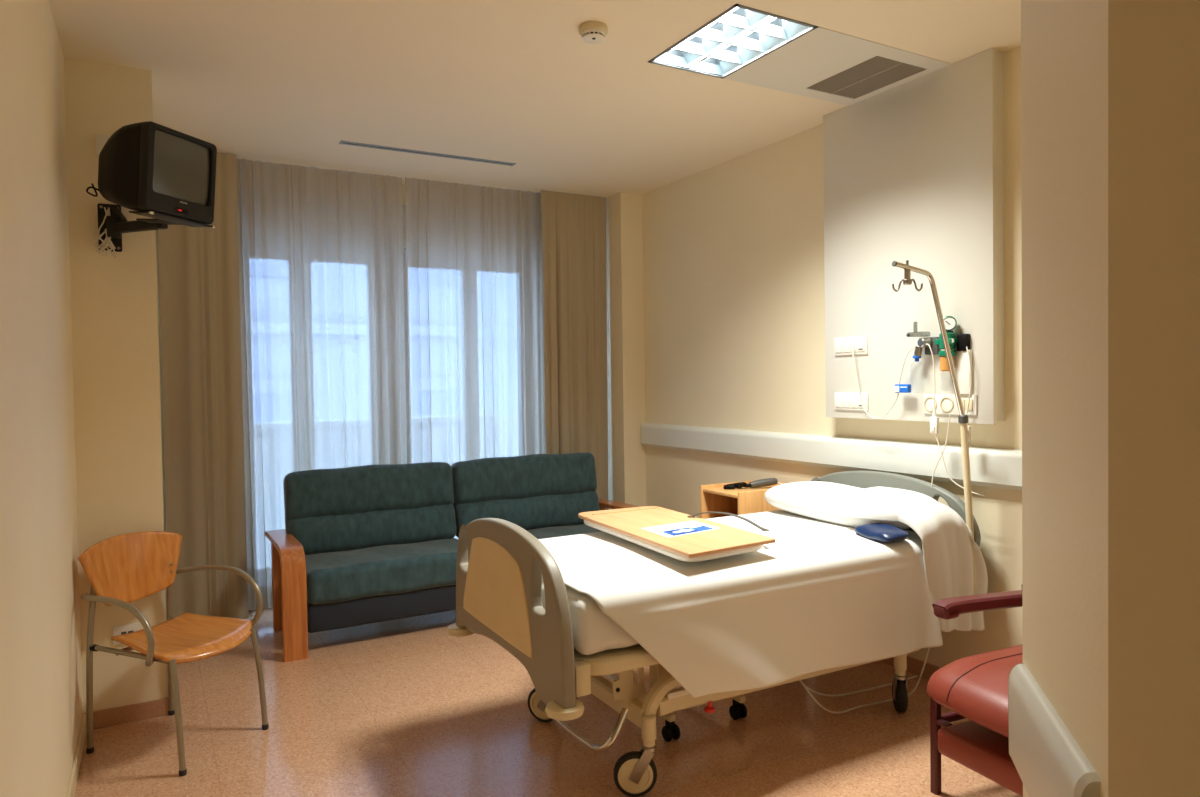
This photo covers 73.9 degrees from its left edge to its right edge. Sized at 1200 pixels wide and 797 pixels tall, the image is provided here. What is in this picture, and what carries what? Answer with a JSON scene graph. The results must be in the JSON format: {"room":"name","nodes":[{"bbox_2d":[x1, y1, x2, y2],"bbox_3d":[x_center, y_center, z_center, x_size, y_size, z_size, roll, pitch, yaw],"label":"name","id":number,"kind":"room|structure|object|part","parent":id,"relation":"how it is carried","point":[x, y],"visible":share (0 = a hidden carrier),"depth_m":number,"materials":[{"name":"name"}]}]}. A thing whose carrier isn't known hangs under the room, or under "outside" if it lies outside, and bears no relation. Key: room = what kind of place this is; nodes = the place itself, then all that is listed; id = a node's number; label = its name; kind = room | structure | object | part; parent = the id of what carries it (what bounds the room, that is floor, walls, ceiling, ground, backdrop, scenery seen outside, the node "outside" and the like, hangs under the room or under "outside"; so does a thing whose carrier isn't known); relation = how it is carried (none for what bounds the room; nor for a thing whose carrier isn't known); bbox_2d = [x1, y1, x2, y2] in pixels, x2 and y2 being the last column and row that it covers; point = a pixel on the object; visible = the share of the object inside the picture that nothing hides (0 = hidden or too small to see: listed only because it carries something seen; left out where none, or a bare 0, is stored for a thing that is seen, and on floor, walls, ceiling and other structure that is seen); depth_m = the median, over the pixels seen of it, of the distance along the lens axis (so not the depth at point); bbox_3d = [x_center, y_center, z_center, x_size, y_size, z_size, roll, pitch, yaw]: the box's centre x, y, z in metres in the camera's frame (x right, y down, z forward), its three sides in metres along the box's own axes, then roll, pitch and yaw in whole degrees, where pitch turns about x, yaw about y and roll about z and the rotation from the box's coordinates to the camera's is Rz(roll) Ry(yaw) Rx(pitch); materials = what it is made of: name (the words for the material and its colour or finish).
{"room":"hospital room","nodes":[
{"label":"hospital room","id":0,"kind":"room"},
{"bbox_2d":[0,0,82,796],"bbox_3d":[-1.106,0.027,1.185,0.200,2.825,8.350,-2,1,-29],"label":"wall","id":1,"kind":"structure","parent":0,"point":[41,695],"depth_m":2.23,"materials":[{"name":"beige paint"}]},
{"bbox_2d":[66,714,86,796],"bbox_3d":[-0.585,1.409,0.543,0.012,0.075,6.485,-2,1,-29],"label":"baseboard","id":2,"kind":"structure","parent":1,"relation":"attached to","point":[73,779],"depth_m":2.99,"materials":[{"name":"beige wood"}]},
{"bbox_2d":[64,57,167,712],"bbox_3d":[-2.487,-0.021,4.164,0.318,2.825,1.703,-2,1,-29],"label":"wall pillar","id":3,"kind":"structure","parent":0,"point":[114,301],"depth_m":3.41,"materials":[{"name":"beige paint"}]},
{"bbox_2d":[83,698,168,728],"bbox_3d":[-2.410,1.355,4.106,0.330,0.075,1.515,-2,1,-29],"label":"baseboard","id":4,"kind":"structure","parent":3,"relation":"attached to","point":[159,707],"depth_m":3.45,"materials":[{"name":"wood"}]},
{"bbox_2d":[112,623,139,644],"bbox_3d":[-2.046,1.017,3.443,0.102,0.080,0.012,-2,1,-29],"label":"wall socket","id":5,"kind":"object","parent":3,"relation":"attached to","point":[128,628],"visible":0.5,"depth_m":3.43,"materials":[{"name":"white plastic"}]},
{"bbox_2d":[97,203,215,251],"bbox_3d":[-1.896,-0.727,3.256,0.516,0.200,0.316,0,1,19],"label":"bracket","id":6,"kind":"object","parent":3,"relation":"attached to","point":[116,224],"visible":0.95,"depth_m":3.34,"materials":[{"name":"black metal"}]},
{"bbox_2d":[95,207,116,257],"bbox_3d":[-2.086,-0.701,3.360,0.080,0.213,0.037,-2,1,-29],"label":"cable bundle","id":7,"kind":"object","parent":6,"relation":"hanging from","point":[105,243],"visible":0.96,"depth_m":3.36,"materials":[{"name":"beige plastic"}]},
{"bbox_3d":[-2.088,-0.727,3.396,0.086,0.200,0.008,-2,1,-29],"label":"wall plate","id":8,"kind":"part","parent":6,"relation":"part of","materials":[{"name":"black metal"}]},
{"bbox_3d":[-1.933,-0.730,3.346,0.236,0.061,0.038,-1,1,9],"label":"swing arm","id":9,"kind":"part","parent":6,"relation":"part of","materials":[{"name":"black metal"}]},
{"bbox_2d":[86,121,216,223],"bbox_3d":[-1.806,-0.887,3.203,0.357,0.339,0.345,0,1,17],"label":"television","id":10,"kind":"object","parent":6,"relation":"on","point":[147,165],"visible":1,"depth_m":3.08,"materials":[{"name":"black plastic"}]},
{"bbox_2d":[156,185,405,620],"bbox_3d":[-1.421,-0.070,5.638,2.989,2.825,0.220,-2,1,-29],"label":"wall","id":11,"kind":"structure","parent":0,"point":[403,186],"depth_m":4.82,"materials":[{"name":"beige paint"}]},
{"bbox_2d":[248,248,409,610],"bbox_3d":[-1.409,0.143,5.605,2.080,2.400,0.115,-2,1,-29],"label":"window","id":12,"kind":"structure","parent":11,"relation":"in","point":[404,249],"depth_m":5.61,"materials":[{"name":"white metal"}]},
{"bbox_3d":[-1.213,0.137,5.742,0.591,2.300,0.070,-2,1,-29],"label":"frame","id":13,"kind":"part","parent":12,"relation":"part of","materials":[{"name":"white"}]},
{"bbox_2d":[402,205,405,247],"bbox_3d":[-1.385,-1.190,5.499,2.180,0.290,0.030,-2,1,-29],"label":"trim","id":14,"kind":"structure","parent":11,"relation":"attached to","point":[403,206],"depth_m":5.50,"materials":[{"name":"white"}]},
{"bbox_2d":[49,0,1020,197],"bbox_3d":[0.512,-1.510,2.075,4.200,0.160,8.350,-2,1,-29],"label":"ceiling","id":15,"kind":"structure","parent":0,"point":[518,82],"depth_m":3.58,"materials":[{"name":"beige paint"}]},
{"bbox_2d":[158,152,248,618],"bbox_3d":[-2.315,-0.057,4.653,0.424,2.769,0.052,-2,1,-29],"label":"curtain","id":16,"kind":"object","parent":15,"relation":"hanging from","point":[199,285],"visible":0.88,"depth_m":4.66,"materials":[{"name":"beige fabric"}]},
{"bbox_2d":[236,159,406,609],"bbox_3d":[-1.773,-0.090,5.068,1.097,2.741,0.101,-2,1,-29],"label":"sheer curtain","id":17,"kind":"object","parent":15,"relation":"hanging from","point":[321,277],"visible":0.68,"depth_m":5.04,"materials":[{"name":"white fabric"}]},
{"bbox_2d":[339,140,515,165],"bbox_3d":[-1.010,-1.468,4.784,1.069,0.008,0.058,-2,1,-29],"label":"ceiling vent","id":18,"kind":"object","parent":15,"relation":"in","point":[341,141],"visible":1,"depth_m":4.76,"materials":[{"name":"grey"}]},
{"bbox_2d":[405,177,545,538],"bbox_3d":[-0.821,-0.116,5.598,1.070,2.741,0.112,-2,1,-29],"label":"sheer curtain","id":19,"kind":"object","parent":15,"relation":"hanging from","point":[474,253],"visible":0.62,"depth_m":5.56,"materials":[{"name":"white fabric"}]},
{"bbox_2d":[541,190,607,509],"bbox_3d":[-0.170,-0.116,5.878,0.537,2.769,0.060,-2,1,-29],"label":"curtain","id":20,"kind":"object","parent":15,"relation":"hanging from","point":[573,225],"visible":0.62,"depth_m":5.87,"materials":[{"name":"beige fabric"}]},
{"bbox_2d":[579,21,607,43],"bbox_3d":[-0.025,-1.420,3.105,0.112,0.052,0.112,-2,1,-29],"label":"smoke detector","id":21,"kind":"object","parent":15,"relation":"attached to","point":[591,32],"visible":1,"depth_m":3.07,"materials":[{"name":"beige plastic"}]},
{"bbox_2d":[648,4,817,78],"bbox_3d":[0.530,-1.513,3.284,0.408,0.119,0.598,-2,1,-29],"label":"ceiling light","id":22,"kind":"object","parent":15,"relation":"attached to","point":[738,37],"visible":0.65,"depth_m":3.33,"materials":[{"name":"grey"}]},
{"bbox_2d":[723,26,951,105],"bbox_3d":[1.058,-1.480,3.582,0.798,0.024,0.598,-2,1,-29],"label":"ceiling panel","id":23,"kind":"object","parent":15,"relation":"attached to","point":[824,64],"visible":0.99,"depth_m":3.54,"materials":[{"name":"beige paint"}]},
{"bbox_2d":[807,56,925,98],"bbox_3d":[1.220,-1.477,3.676,0.322,0.008,0.427,-2,1,-29],"label":"vent grille","id":24,"kind":"object","parent":23,"relation":"attached to","point":[870,75],"depth_m":3.66,"materials":[{"name":"grey metal"}]},
{"bbox_2d":[74,608,1021,796],"bbox_3d":[0.555,1.444,2.142,4.200,0.100,8.350,-2,1,-29],"label":"floor","id":25,"kind":"structure","parent":0,"point":[404,707],"depth_m":3.26,"materials":[{"name":"brown laminate"}]},
{"bbox_2d":[78,531,268,775],"bbox_3d":[-1.733,0.984,3.251,0.553,0.836,0.569,0,1,21],"label":"armchair","id":26,"kind":"object","parent":25,"relation":"on","point":[120,570],"visible":1,"depth_m":3.27,"materials":[{"name":"grey painted metal"},{"name":"beech plywood"},{"name":"dark rubber"}]},
{"bbox_3d":[-2.015,1.053,3.165,0.058,0.674,0.025,-1,1,-14],"label":"leg","id":27,"kind":"part","parent":26,"relation":"part of","materials":[{"name":"beige metal"}]},
{"bbox_3d":[-1.847,0.876,3.042,0.469,0.260,0.100,0,1,23],"label":"arm","id":28,"kind":"part","parent":26,"relation":"part of","materials":[{"name":"beige"}]},
{"bbox_3d":[-1.953,0.709,3.325,0.093,0.283,0.479,0,1,20],"label":"backrest","id":29,"kind":"part","parent":26,"relation":"part of","materials":[{"name":"brown wood"}]},
{"bbox_3d":[-1.888,1.044,3.504,0.025,0.674,0.058,-2,2,-35],"label":"leg","id":30,"kind":"part","parent":26,"relation":"part of","materials":[{"name":"beige"}]},
{"bbox_3d":[-1.582,1.183,2.983,0.073,0.410,0.024,0,2,31],"label":"leg","id":31,"kind":"part","parent":26,"relation":"part of","materials":[{"name":"beige metal"}]},
{"bbox_3d":[-1.668,0.967,3.226,0.414,0.073,0.466,0,1,20],"label":"seat","id":32,"kind":"part","parent":26,"relation":"part of","materials":[{"name":"brown wood"}]},
{"bbox_3d":[-1.684,0.864,3.478,0.469,0.260,0.100,0,1,18],"label":"arm","id":33,"kind":"part","parent":26,"relation":"part of","materials":[{"name":"beige"}]},
{"bbox_3d":[-1.440,1.173,3.364,0.073,0.410,0.024,-1,1,10],"label":"leg","id":34,"kind":"part","parent":26,"relation":"part of","materials":[{"name":"beige metal"}]},
{"bbox_2d":[264,452,638,661],"bbox_3d":[-0.826,0.872,5.030,2.312,0.951,0.712,-2,1,-29],"label":"sofa","id":35,"kind":"object","parent":25,"relation":"on","point":[365,544],"visible":0.76,"depth_m":4.77,"materials":[{"name":"teal fabric"}]},
{"bbox_3d":[-1.906,1.096,4.733,0.072,0.550,0.050,-2,1,-29],"label":"leg","id":36,"kind":"part","parent":35,"relation":"part of","materials":[{"name":"brown wood"}]},
{"bbox_3d":[-1.777,1.080,4.497,0.122,0.588,0.712,-2,1,-29],"label":"arm","id":37,"kind":"part","parent":35,"relation":"part of","materials":[{"name":"brown wood"}]},
{"bbox_2d":[283,462,455,554],"bbox_3d":[-1.401,0.668,4.927,1.018,0.517,0.239,-2,1,-29],"label":"cushion","id":38,"kind":"object","parent":35,"relation":"on","point":[357,508],"depth_m":4.84,"materials":[{"name":"teal fabric"}]},
{"bbox_2d":[305,538,457,604],"bbox_3d":[-1.246,0.998,4.722,1.008,0.208,0.535,-2,1,-29],"label":"seat cushion","id":39,"kind":"object","parent":35,"relation":"on","point":[354,574],"depth_m":4.51,"materials":[{"name":"teal fabric"}]},
{"bbox_2d":[451,452,599,536],"bbox_3d":[-0.492,0.641,5.417,1.041,0.516,0.240,-2,1,-29],"label":"cushion","id":40,"kind":"object","parent":35,"relation":"on","point":[534,492],"depth_m":5.33,"materials":[{"name":"teal fabric"}]},
{"bbox_2d":[526,524,601,538],"bbox_3d":[-0.353,0.975,5.225,1.034,0.207,0.535,-2,1,-29],"label":"seat cushion","id":41,"kind":"object","parent":35,"relation":"on","point":[540,531],"depth_m":5.28,"materials":[{"name":"teal fabric"}]},
{"bbox_3d":[0.131,1.028,5.572,0.122,0.588,0.712,-2,1,-29],"label":"arm","id":42,"kind":"part","parent":35,"relation":"part of","materials":[{"name":"brown wood"}]},
{"bbox_2d":[578,506,775,741],"bbox_3d":[0.322,0.932,3.369,0.577,0.875,1.002,-2,1,-29],"label":"table","id":43,"kind":"object","parent":25,"relation":"on","point":[624,523],"depth_m":3.19,"materials":[{"name":"brown wood"}]},
{"bbox_2d":[584,520,762,561],"bbox_3d":[0.286,0.560,3.333,0.409,0.028,0.942,-1,1,-25],"label":"tray","id":44,"kind":"object","parent":43,"relation":"on","point":[733,541],"depth_m":3.06,"materials":[{"name":"beige wood"}]},
{"bbox_3d":[0.283,1.271,3.553,0.480,0.040,0.640,-2,1,-29],"label":"frame","id":45,"kind":"part","parent":43,"relation":"part of","materials":[{"name":"beige metal"}]},
{"bbox_2d":[641,521,720,537],"bbox_3d":[0.333,0.530,3.246,0.300,0.002,0.245,-2,1,-29],"label":"leaflet","id":46,"kind":"object","parent":43,"relation":"on","point":[689,527],"visible":1,"depth_m":3.24,"materials":[{"name":"white paper"}]},
{"bbox_2d":[662,525,713,535],"bbox_3d":[0.355,0.530,3.206,0.242,0.001,0.099,-2,2,-36],"label":"picture","id":47,"kind":"object","parent":46,"relation":"on","point":[684,530],"depth_m":3.21,"materials":[{"name":"blue paper"}]},
{"bbox_3d":[0.549,0.510,3.363,0.073,0.037,0.451,-2,2,-38],"label":"curved handle","id":48,"kind":"part","parent":43,"relation":"part of","materials":[{"name":"grey metal"}]},
{"bbox_2d":[447,471,980,796],"bbox_3d":[0.528,0.873,3.425,2.134,0.984,1.079,-2,1,-29],"label":"hospital bed","id":49,"kind":"object","parent":25,"relation":"on","point":[501,565],"visible":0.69,"depth_m":2.80,"materials":[{"name":"beige plastic"}]},
{"bbox_3d":[-0.392,0.697,2.956,0.012,0.341,0.674,-2,1,-29],"label":"inset panel","id":50,"kind":"part","parent":49,"relation":"part of","materials":[{"name":"beige wood"}]},
{"bbox_3d":[-0.343,0.724,2.917,0.046,0.548,1.012,-2,1,-29],"label":"footboard","id":51,"kind":"part","parent":49,"relation":"part of","materials":[{"name":"beige plastic"}]},
{"bbox_3d":[0.260,1.051,2.848,0.257,0.136,0.045,-2,1,-29],"label":"rail","id":52,"kind":"part","parent":49,"relation":"part of","materials":[{"name":"beige metal"}]},
{"bbox_3d":[0.399,1.121,2.902,0.040,0.037,0.040,-2,1,-29],"label":"release knob","id":53,"kind":"part","parent":49,"relation":"part of","materials":[{"name":"red plastic"}]},
{"bbox_2d":[542,530,918,654],"bbox_3d":[0.512,0.713,3.394,1.851,0.191,0.939,-2,1,-29],"label":"mattress","id":54,"kind":"object","parent":49,"relation":"on","point":[593,631],"visible":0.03,"depth_m":2.58,"materials":[{"name":"white fabric"}]},
{"bbox_2d":[538,510,942,697],"bbox_3d":[0.476,0.814,3.348,1.676,0.446,1.061,-2,1,-29],"label":"bedspread","id":55,"kind":"object","parent":54,"relation":"on","point":[823,595],"visible":0.7,"depth_m":2.96,"materials":[{"name":"white fabric"}]},
{"bbox_2d":[765,481,909,528],"bbox_3d":[1.164,0.506,3.803,0.380,0.175,0.940,-2,1,-29],"label":"pillow","id":56,"kind":"object","parent":55,"relation":"on","point":[818,500],"visible":0.56,"depth_m":3.76,"materials":[{"name":"white fabric"}]},
{"bbox_2d":[842,486,987,631],"bbox_3d":[1.358,0.702,3.511,0.432,0.588,0.496,-2,2,-35],"label":"sheet","id":57,"kind":"object","parent":56,"relation":"on","point":[945,537],"visible":0.95,"depth_m":3.36,"materials":[{"name":"white fabric"}]},
{"bbox_2d":[855,523,908,542],"bbox_3d":[1.184,0.565,3.357,0.136,0.066,0.250,-1,1,-16],"label":"pouch","id":58,"kind":"object","parent":55,"relation":"on","point":[879,532],"visible":1,"depth_m":3.30,"materials":[{"name":"blue plastic"}]},
{"bbox_3d":[1.372,0.655,3.883,0.042,0.593,1.046,-2,1,-29],"label":"headboard","id":59,"kind":"part","parent":49,"relation":"part of","materials":[{"name":"grey plastic"}]},
{"bbox_2d":[892,260,975,594],"bbox_3d":[1.392,0.197,3.313,0.486,1.517,0.072,-2,1,-29],"label":"pole","id":60,"kind":"object","parent":49,"relation":"attached to","point":[963,419],"visible":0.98,"depth_m":3.37,"materials":[{"name":"beige metal"}]},
{"bbox_3d":[1.366,-0.232,3.292,0.428,0.642,0.020,-2,1,-29],"label":"rod","id":61,"kind":"part","parent":60,"relation":"part of","materials":[{"name":"silver metal"}]},
{"bbox_2d":[931,415,984,496],"bbox_3d":[1.564,0.261,3.503,0.034,0.377,0.245,-2,2,-34],"label":"cable","id":62,"kind":"object","parent":49,"relation":"attached to","point":[942,452],"visible":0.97,"depth_m":3.54,"materials":[{"name":"beige plastic"}]},
{"bbox_2d":[700,480,785,518],"bbox_3d":[0.844,0.913,4.484,0.482,0.847,0.350,-2,1,-29],"label":"base cabinet","id":63,"kind":"object","parent":25,"relation":"on","point":[713,497],"visible":0.05,"depth_m":4.51,"materials":[{"name":"brown wood"}]},
{"bbox_3d":[0.774,0.885,4.635,0.455,0.797,0.018,-2,1,-29],"label":"panel","id":64,"kind":"part","parent":63,"relation":"part of","materials":[{"name":"brown wood"}]},
{"bbox_2d":[723,478,781,488],"bbox_3d":[0.891,0.479,4.489,0.399,0.056,0.074,-1,1,2],"label":"remote","id":65,"kind":"object","parent":63,"relation":"on","point":[769,481],"visible":0.9,"depth_m":4.48,"materials":[{"name":"grey plastic"}]},
{"bbox_3d":[0.774,0.489,4.497,0.172,0.039,0.070,-1,1,-8],"label":"coiled cord","id":66,"kind":"part","parent":65,"relation":"part of","materials":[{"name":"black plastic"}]},
{"bbox_3d":[0.937,0.890,4.346,0.455,0.797,0.018,-2,1,-29],"label":"panel","id":67,"kind":"part","parent":63,"relation":"part of","materials":[{"name":"brown wood"}]},
{"bbox_2d":[799,647,929,713],"bbox_3d":[1.164,1.201,3.568,0.803,0.302,0.223,-1,1,-18],"label":"power cord","id":68,"kind":"object","parent":25,"relation":"on","point":[921,673],"visible":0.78,"depth_m":3.56,"materials":[{"name":"beige plastic"}]},
{"bbox_2d":[927,584,1022,796],"bbox_3d":[1.581,0.812,2.623,0.858,1.114,0.736,-1,1,-24],"label":"recliner","id":69,"kind":"object","parent":25,"relation":"on","point":[974,687],"visible":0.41,"depth_m":2.62,"materials":[{"name":"red leather"}]},
{"bbox_3d":[1.167,1.181,2.770,0.030,0.380,0.030,-1,1,-24],"label":"leg","id":70,"kind":"part","parent":69,"relation":"part of","materials":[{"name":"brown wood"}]},
{"bbox_3d":[1.457,1.113,2.901,0.640,0.030,0.025,-1,1,-24],"label":"rail","id":71,"kind":"part","parent":69,"relation":"part of","materials":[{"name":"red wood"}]},
{"bbox_3d":[1.490,0.956,2.584,0.654,0.159,0.600,-1,1,-24],"label":"seat","id":72,"kind":"part","parent":69,"relation":"part of","materials":[{"name":"red leather"}]},
{"bbox_3d":[1.472,0.749,2.940,0.606,0.072,0.066,-1,1,-24],"label":"arm","id":73,"kind":"part","parent":69,"relation":"part of","materials":[{"name":"red"}]},
{"bbox_2d":[606,192,645,509],"bbox_3d":[0.085,-0.104,6.199,0.187,2.825,0.681,-2,1,-29],"label":"wall pier","id":74,"kind":"object","parent":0,"point":[624,218],"visible":0.36,"depth_m":5.91,"materials":[{"name":"beige paint"}]},
{"bbox_2d":[642,46,1022,667],"bbox_3d":[1.264,-0.083,4.503,0.200,2.825,4.894,-2,1,-29],"label":"wall","id":75,"kind":"structure","parent":0,"point":[734,262],"depth_m":4.76,"materials":[{"name":"beige paint"}]},
{"bbox_2d":[641,423,1021,490],"bbox_3d":[1.337,0.293,4.134,0.051,0.172,4.149,-2,1,-29],"label":"rail","id":76,"kind":"object","parent":75,"relation":"attached to","point":[989,467],"visible":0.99,"depth_m":4.15,"materials":[{"name":"white plastic"}]},
{"bbox_2d":[880,656,940,678],"bbox_3d":[1.294,1.301,4.121,0.187,0.075,4.163,-2,1,-29],"label":"baseboard","id":77,"kind":"structure","parent":75,"relation":"attached to","point":[914,666],"depth_m":3.86,"materials":[{"name":"wood"}]},
{"bbox_2d":[823,48,1004,424],"bbox_3d":[1.465,-0.689,3.811,0.099,1.586,0.968,-2,1,-29],"label":"panel","id":78,"kind":"object","parent":75,"relation":"attached to","point":[914,169],"visible":1,"depth_m":3.69,"materials":[{"name":"white paint"}]},
{"bbox_2d":[834,336,867,354],"bbox_3d":[1.278,-0.267,4.047,0.016,0.090,0.219,-2,1,-29],"label":"switch plate","id":79,"kind":"object","parent":78,"relation":"attached to","point":[842,346],"visible":1,"depth_m":4.04,"materials":[{"name":"white plastic"}]},
{"bbox_2d":[834,392,868,410],"bbox_3d":[1.282,0.014,4.052,0.016,0.090,0.225,-2,1,-29],"label":"switch plate","id":80,"kind":"object","parent":78,"relation":"attached to","point":[843,400],"visible":1,"depth_m":4.05,"materials":[{"name":"white plastic"}]},
{"bbox_2d":[906,334,939,361],"bbox_3d":[1.470,-0.188,3.638,0.085,0.328,0.129,-2,1,-29],"label":"suction regulator","id":81,"kind":"object","parent":78,"relation":"attached to","point":[922,342],"visible":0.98,"depth_m":3.62,"materials":[{"name":"grey plastic"}]},
{"bbox_2d":[852,345,914,418],"bbox_3d":[1.359,-0.083,3.835,0.030,0.368,0.399,-2,1,-28],"label":"tube","id":82,"kind":"object","parent":81,"relation":"attached to","point":[899,388],"visible":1,"depth_m":3.74,"materials":[{"name":"beige plastic"}]},
{"bbox_3d":[1.453,-0.184,3.654,0.038,0.030,0.038,-2,1,-29],"label":"knob","id":83,"kind":"part","parent":81,"relation":"part of","materials":[{"name":"blue plastic"}]},
{"bbox_2d":[926,344,938,433],"bbox_3d":[1.484,-0.045,3.582,0.028,0.404,0.078,-2,1,-29],"label":"pendant","id":84,"kind":"object","parent":81,"relation":"hanging from","point":[934,420],"visible":1,"depth_m":3.56,"materials":[{"name":"beige plastic"}]},
{"bbox_3d":[1.479,-0.100,3.588,0.019,0.294,0.065,-1,1,-20],"label":"cord","id":85,"kind":"part","parent":84,"relation":"part of","materials":[{"name":"beige plastic"}]},
{"bbox_3d":[1.498,0.102,3.569,0.020,0.110,0.038,-2,1,-29],"label":"handle","id":86,"kind":"part","parent":84,"relation":"part of","materials":[{"name":"white plastic"}]},
{"bbox_2d":[924,394,976,414],"bbox_3d":[1.564,0.026,3.554,0.015,0.090,0.265,-2,1,-29],"label":"socket plate","id":87,"kind":"object","parent":78,"relation":"attached to","point":[944,403],"visible":0.94,"depth_m":3.56,"materials":[{"name":"white plastic"}]},
{"bbox_2d":[924,397,936,411],"bbox_3d":[1.511,0.025,3.642,0.009,0.068,0.068,-2,1,-29],"label":"socket","id":88,"kind":"object","parent":87,"relation":"attached to","point":[928,401],"depth_m":3.65,"materials":[{"name":"white plastic"}]},
{"bbox_2d":[940,397,953,411],"bbox_3d":[1.553,0.026,3.568,0.009,0.068,0.068,-2,1,-29],"label":"socket","id":89,"kind":"object","parent":87,"relation":"attached to","point":[946,403],"depth_m":3.57,"materials":[{"name":"white plastic"}]},
{"bbox_2d":[935,316,969,370],"bbox_3d":[1.545,-0.198,3.510,0.081,0.331,0.138,-2,1,-29],"label":"oxygen regulator","id":90,"kind":"object","parent":78,"relation":"attached to","point":[962,341],"visible":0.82,"depth_m":3.49,"materials":[{"name":"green plastic"}]},
{"bbox_2d":[940,356,953,370],"bbox_3d":[1.533,-0.155,3.523,0.058,0.070,0.058,-2,1,-29],"label":"cup","id":91,"kind":"object","parent":90,"relation":"attached to","point":[944,366],"depth_m":3.50,"materials":[{"name":"brown plastic"}]},
{"bbox_2d":[966,347,971,442],"bbox_3d":[1.588,-0.017,3.455,0.028,0.421,0.048,-2,1,-29],"label":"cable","id":92,"kind":"object","parent":78,"relation":"hanging from","point":[969,427],"visible":0.64,"depth_m":3.45,"materials":[{"name":"beige plastic"}]},
{"bbox_3d":[1.591,0.138,3.465,0.020,0.110,0.038,-2,1,-29],"label":"handle","id":93,"kind":"part","parent":92,"relation":"part of","materials":[{"name":"white plastic"}]},
{"bbox_3d":[1.474,-0.695,3.817,0.077,1.574,0.940,-2,1,-29],"label":"casing","id":94,"kind":"part","parent":78,"relation":"part of","materials":[{"name":"beige paint"}]},
{"bbox_2d":[1021,0,1199,796],"bbox_3d":[2.352,-0.004,0.324,2.409,2.825,3.456,-2,1,-29],"label":"wall","id":95,"kind":"structure","parent":0,"point":[1110,89],"depth_m":0.95,"materials":[{"name":"beige paint"}]},
{"bbox_2d":[1008,663,1099,796],"bbox_3d":[0.675,0.561,1.209,0.026,0.185,0.426,0,1,16],"label":"rail","id":96,"kind":"object","parent":95,"relation":"attached to","point":[1049,762],"visible":1,"depth_m":1.20,"materials":[{"name":"white plastic"}]}
]}

